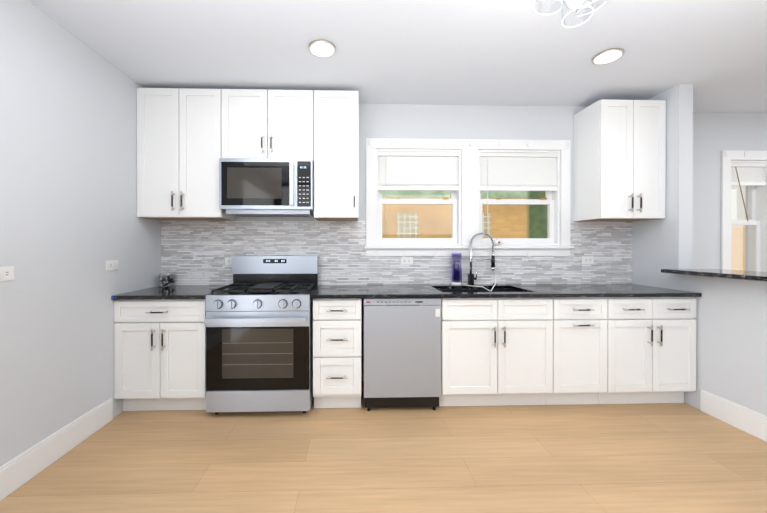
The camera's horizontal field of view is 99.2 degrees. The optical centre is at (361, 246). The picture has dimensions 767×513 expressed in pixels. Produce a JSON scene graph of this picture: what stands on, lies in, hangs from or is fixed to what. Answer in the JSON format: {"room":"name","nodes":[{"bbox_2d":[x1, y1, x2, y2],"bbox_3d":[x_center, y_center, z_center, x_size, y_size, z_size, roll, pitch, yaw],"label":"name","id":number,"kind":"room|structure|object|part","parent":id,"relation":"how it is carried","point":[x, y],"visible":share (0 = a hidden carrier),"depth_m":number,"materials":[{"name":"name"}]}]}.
{"room":"kitchen","nodes":[
{"label":"kitchen","id":0,"kind":"room"},
{"bbox_2d":[0,0,160,465],"bbox_3d":[-1.885,-0.034,0.238,0.200,2.630,5.600,0,0,-2],"label":"wall","id":1,"kind":"structure","parent":0,"point":[71,223],"depth_m":1.99,"materials":[{"name":"white paint"}]},
{"bbox_2d":[0,266,13,280],"bbox_3d":[-1.821,0.136,1.651,0.009,0.072,0.116,0,0,-2],"label":"electrical outlet","id":2,"kind":"object","parent":1,"relation":"attached to","point":[6,273],"visible":1,"depth_m":1.67,"materials":[{"name":"white plastic"}]},
{"bbox_2d":[0,397,112,500],"bbox_3d":[-1.769,1.198,-0.075,0.014,0.168,4.960,0,0,-2],"label":"baseboard","id":3,"kind":"structure","parent":1,"relation":"attached to","point":[19,470],"depth_m":1.91,"materials":[{"name":"white wood"}]},
{"bbox_2d":[106,260,117,270],"bbox_3d":[-1.843,0.134,2.411,0.009,0.072,0.116,0,0,-2],"label":"electrical outlet","id":4,"kind":"object","parent":1,"relation":"attached to","point":[111,264],"visible":1,"depth_m":2.40,"materials":[{"name":"white plastic"}]},
{"bbox_2d":[0,381,766,512],"bbox_3d":[2.310,1.310,0.464,8.600,0.060,6.200,0,0,-2],"label":"floor","id":5,"kind":"structure","parent":0,"point":[684,457],"depth_m":1.92,"materials":[{"name":"brown wood"}]},
{"bbox_2d":[114,299,206,410],"bbox_3d":[-1.518,0.831,2.725,0.676,0.884,0.651,0,0,-2],"label":"base cabinet","id":6,"kind":"object","parent":5,"relation":"on","point":[159,354],"visible":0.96,"depth_m":2.45,"materials":[{"name":"white wood"}]},
{"bbox_2d":[111,285,225,299],"bbox_3d":[-1.514,0.373,2.731,0.685,0.030,0.638,0,0,-2],"label":"countertop","id":7,"kind":"structure","parent":6,"relation":"on","point":[185,292],"depth_m":2.51,"materials":[{"name":"black stone"}]},
{"bbox_2d":[159,271,175,286],"bbox_3d":[-1.762,0.285,2.956,0.145,0.144,0.138,0,0,-2],"label":"jar","id":8,"kind":"object","parent":7,"relation":"on","point":[168,279],"visible":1,"depth_m":2.93,"materials":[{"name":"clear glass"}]},
{"bbox_2d":[204,256,317,414],"bbox_3d":[-0.776,0.678,2.699,0.765,1.190,0.698,0,0,-2],"label":"range","id":9,"kind":"object","parent":5,"relation":"on","point":[258,320],"visible":1,"depth_m":2.42,"materials":[{"name":"silver metal"}]},
{"bbox_2d":[313,298,361,407],"bbox_3d":[-0.193,0.831,2.763,0.373,0.884,0.651,0,0,-2],"label":"base cabinet","id":10,"kind":"object","parent":5,"relation":"on","point":[337,353],"visible":0.98,"depth_m":2.48,"materials":[{"name":"white wood"}]},
{"bbox_2d":[363,298,440,410],"bbox_3d":[0.307,0.834,2.781,0.594,0.878,0.589,0,0,-2],"label":"dishwasher","id":11,"kind":"object","parent":5,"relation":"on","point":[401,352],"visible":1,"depth_m":2.49,"materials":[{"name":"silver metal"}]},
{"bbox_2d":[439,298,552,405],"bbox_3d":[1.046,0.831,2.799,0.870,0.884,0.651,0,0,-2],"label":"base cabinet","id":12,"kind":"object","parent":5,"relation":"on","point":[496,351],"visible":0.92,"depth_m":2.52,"materials":[{"name":"white wood"}]},
{"bbox_2d":[311,283,701,298],"bbox_3d":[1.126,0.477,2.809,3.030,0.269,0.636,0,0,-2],"label":"countertop","id":13,"kind":"structure","parent":12,"relation":"on","point":[465,291],"depth_m":2.62,"materials":[{"name":"black stone"}]},
{"bbox_2d":[451,253,495,291],"bbox_3d":[1.039,0.226,2.977,0.397,0.341,0.222,0,0,-2],"label":"water filter","id":14,"kind":"object","parent":13,"relation":"on","point":[456,275],"visible":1,"depth_m":3.01,"materials":[{"name":"blue plastic"}]},
{"bbox_2d":[468,232,494,284],"bbox_3d":[1.129,0.109,3.052,0.253,0.495,0.044,0,0,-2],"label":"faucet","id":15,"kind":"object","parent":13,"relation":"on","point":[471,278],"visible":1,"depth_m":3.04,"materials":[{"name":"silver metal"}]},
{"bbox_2d":[546,297,606,404],"bbox_3d":[1.698,0.831,2.818,0.431,0.884,0.651,0,0,-2],"label":"base cabinet","id":16,"kind":"object","parent":5,"relation":"on","point":[579,350],"visible":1,"depth_m":2.54,"materials":[{"name":"white wood"}]},
{"bbox_2d":[598,297,695,403],"bbox_3d":[2.272,0.831,2.835,0.713,0.884,0.651,0,0,-2],"label":"base cabinet","id":17,"kind":"object","parent":5,"relation":"on","point":[651,349],"visible":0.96,"depth_m":2.56,"materials":[{"name":"white wood"}]},
{"bbox_2d":[28,0,766,112],"bbox_3d":[2.310,-1.360,0.456,8.600,0.020,6.200,0,0,-2],"label":"ceiling","id":18,"kind":"structure","parent":0,"point":[482,52],"depth_m":2.21,"materials":[{"name":"white paint"}]},
{"bbox_2d":[309,40,335,57],"bbox_3d":[-0.267,-1.348,2.220,0.184,0.014,0.184,0,0,-2],"label":"recessed light","id":19,"kind":"object","parent":18,"relation":"in","point":[322,48],"visible":0.98,"depth_m":2.20,"materials":[{"name":"silver metal"}]},
{"bbox_2d":[534,0,606,27],"bbox_3d":[1.037,-1.243,1.585,0.344,0.318,0.198,0,0,-2],"label":"ceiling fixture","id":20,"kind":"object","parent":18,"relation":"attached to","point":[575,4],"visible":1,"depth_m":1.58,"materials":[{"name":"white glass"}]},
{"bbox_2d":[592,48,623,64],"bbox_3d":[1.746,-1.348,2.310,0.184,0.014,0.184,0,0,-2],"label":"recessed light","id":21,"kind":"object","parent":18,"relation":"in","point":[607,56],"visible":0.98,"depth_m":2.29,"materials":[{"name":"silver metal"}]},
{"bbox_2d":[236,104,766,380],"bbox_3d":[2.228,-0.044,3.309,8.600,2.630,0.300,0,0,-2],"label":"wall","id":22,"kind":"structure","parent":0,"point":[410,121],"depth_m":3.14,"materials":[{"name":"white paint"}]},
{"bbox_2d":[137,88,235,220],"bbox_3d":[-1.516,-0.782,2.851,0.688,1.072,0.389,0,0,-2],"label":"upper cabinet","id":23,"kind":"object","parent":22,"relation":"attached to","point":[179,146],"visible":0.94,"depth_m":2.70,"materials":[{"name":"white wood"}]},
{"bbox_2d":[221,89,313,161],"bbox_3d":[-0.789,-1.022,2.871,0.763,0.592,0.389,0,0,-2],"label":"upper cabinet","id":24,"kind":"object","parent":22,"relation":"attached to","point":[265,124],"visible":0.83,"depth_m":2.72,"materials":[{"name":"white wood"}]},
{"bbox_2d":[219,158,313,216],"bbox_3d":[-0.786,-0.500,2.849,0.756,0.448,0.433,0,0,-2],"label":"over-the-range microwave","id":25,"kind":"object","parent":24,"relation":"attached to","point":[248,187],"visible":0.98,"depth_m":2.66,"materials":[{"name":"silver metal"}]},
{"bbox_2d":[314,90,358,220],"bbox_3d":[-0.216,-0.782,2.889,0.378,1.072,0.389,0,0,-2],"label":"upper cabinet","id":26,"kind":"object","parent":22,"relation":"attached to","point":[336,155],"visible":1,"depth_m":2.74,"materials":[{"name":"white wood"}]},
{"bbox_2d":[161,221,632,284],"bbox_3d":[0.383,0.054,3.100,4.498,0.604,0.008,0,0,-2],"label":"backsplash","id":27,"kind":"structure","parent":22,"relation":"attached to","point":[195,252],"depth_m":3.08,"materials":[{"name":"tile"}]},
{"bbox_2d":[225,257,231,264],"bbox_3d":[-1.216,0.132,3.045,0.116,0.072,0.009,0,0,-2],"label":"electrical outlet","id":28,"kind":"object","parent":27,"relation":"attached to","point":[228,260],"visible":0.67,"depth_m":3.04,"materials":[{"name":"white plastic"}]},
{"bbox_2d":[401,257,412,264],"bbox_3d":[0.433,0.132,3.093,0.116,0.072,0.009,0,0,-2],"label":"electrical outlet","id":29,"kind":"object","parent":27,"relation":"attached to","point":[407,261],"visible":1,"depth_m":3.09,"materials":[{"name":"white plastic"}]},
{"bbox_2d":[582,256,593,263],"bbox_3d":[2.186,0.127,3.144,0.116,0.072,0.009,0,0,-2],"label":"electrical outlet","id":30,"kind":"object","parent":27,"relation":"attached to","point":[587,259],"visible":1,"depth_m":3.14,"materials":[{"name":"white plastic"}]},
{"bbox_2d":[364,138,573,257],"bbox_3d":[1.026,-0.462,3.180,1.998,1.133,0.205,0,0,-2],"label":"window","id":31,"kind":"structure","parent":22,"relation":"in","point":[466,201],"depth_m":3.12,"materials":[{"name":"white wood"}]},
{"bbox_2d":[378,152,458,190],"bbox_3d":[0.545,-0.519,3.132,0.813,0.781,0.042,0,0,-2],"label":"window blind","id":32,"kind":"object","parent":31,"relation":"attached to","point":[430,171],"visible":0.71,"depth_m":3.13,"materials":[{"name":"white fabric"}]},
{"bbox_3d":[1.025,-0.473,3.209,1.664,0.800,0.040,0,0,-2],"label":"kitchen window glass","id":33,"kind":"part","parent":31,"relation":"part of","materials":[{"name":"clear glass"}]},
{"bbox_2d":[491,238,502,245],"bbox_3d":[1.296,-0.048,3.104,0.120,0.069,0.085,0,0,-2],"label":"teapot","id":34,"kind":"object","parent":31,"relation":"on","point":[497,242],"visible":0.88,"depth_m":3.08,"materials":[{"name":"white ceramic"}]},
{"bbox_2d":[480,152,556,233],"bbox_3d":[1.517,-0.519,3.161,0.795,0.781,0.042,0,0,-2],"label":"window blind","id":35,"kind":"object","parent":31,"relation":"attached to","point":[518,172],"visible":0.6,"depth_m":3.16,"materials":[{"name":"white fabric"}]},
{"bbox_2d":[573,99,665,221],"bbox_3d":[2.343,-0.759,2.963,0.576,1.026,0.389,0,0,-2],"label":"upper cabinet","id":36,"kind":"object","parent":22,"relation":"attached to","point":[619,160],"visible":1,"depth_m":2.82,"materials":[{"name":"white wood"}]},
{"bbox_2d":[721,150,766,271],"bbox_3d":[3.937,-0.231,3.365,0.620,1.485,0.205,0,0,-2],"label":"window","id":37,"kind":"structure","parent":22,"relation":"in","point":[757,209],"depth_m":3.33,"materials":[{"name":"white wood"}]},
{"bbox_3d":[3.936,-0.234,3.395,0.300,1.170,0.040,0,0,-2],"label":"annex window glass","id":38,"kind":"part","parent":37,"relation":"part of","materials":[{"name":"clear glass"}]},
{"bbox_2d":[731,163,766,220],"bbox_3d":[3.938,-0.556,3.312,0.412,0.597,0.079,0,0,-2],"label":"blinds","id":39,"kind":"object","parent":37,"relation":"attached to","point":[749,174],"visible":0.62,"depth_m":3.33,"materials":[{"name":"white plastic"}]},
{"bbox_2d":[632,84,766,415],"bbox_3d":[2.760,-0.036,0.823,0.120,2.630,4.700,0,0,-2],"label":"wall","id":40,"kind":"structure","parent":0,"point":[731,339],"depth_m":2.55,"materials":[{"name":"white paint"}]},
{"bbox_2d":[661,269,766,281],"bbox_3d":[2.789,0.203,0.597,0.475,0.030,4.244,0,0,-2],"label":"countertop","id":41,"kind":"structure","parent":40,"relation":"on","point":[744,275],"depth_m":2.34,"materials":[{"name":"black stone"}]},
{"bbox_2d":[700,389,766,441],"bbox_3d":[2.702,1.196,0.505,0.014,0.168,4.060,0,0,-2],"label":"baseboard","id":42,"kind":"structure","parent":40,"relation":"attached to","point":[747,420],"depth_m":2.30,"materials":[{"name":"white wood"}]},
{"label":"outside","id":43,"kind":"structure","parent":0,"visible":0},
{"bbox_2d":[382,190,546,237],"bbox_3d":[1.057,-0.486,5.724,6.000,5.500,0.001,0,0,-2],"label":"window glass","id":44,"kind":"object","parent":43,"point":[446,222],"depth_m":5.74,"materials":[{"name":"clear glass"}]},
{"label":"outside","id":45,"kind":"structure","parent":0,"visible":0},
{"bbox_2d":[731,181,745,270],"bbox_3d":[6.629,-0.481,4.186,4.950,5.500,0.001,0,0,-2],"label":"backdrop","id":46,"kind":"structure","parent":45,"point":[735,210],"depth_m":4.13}
]}

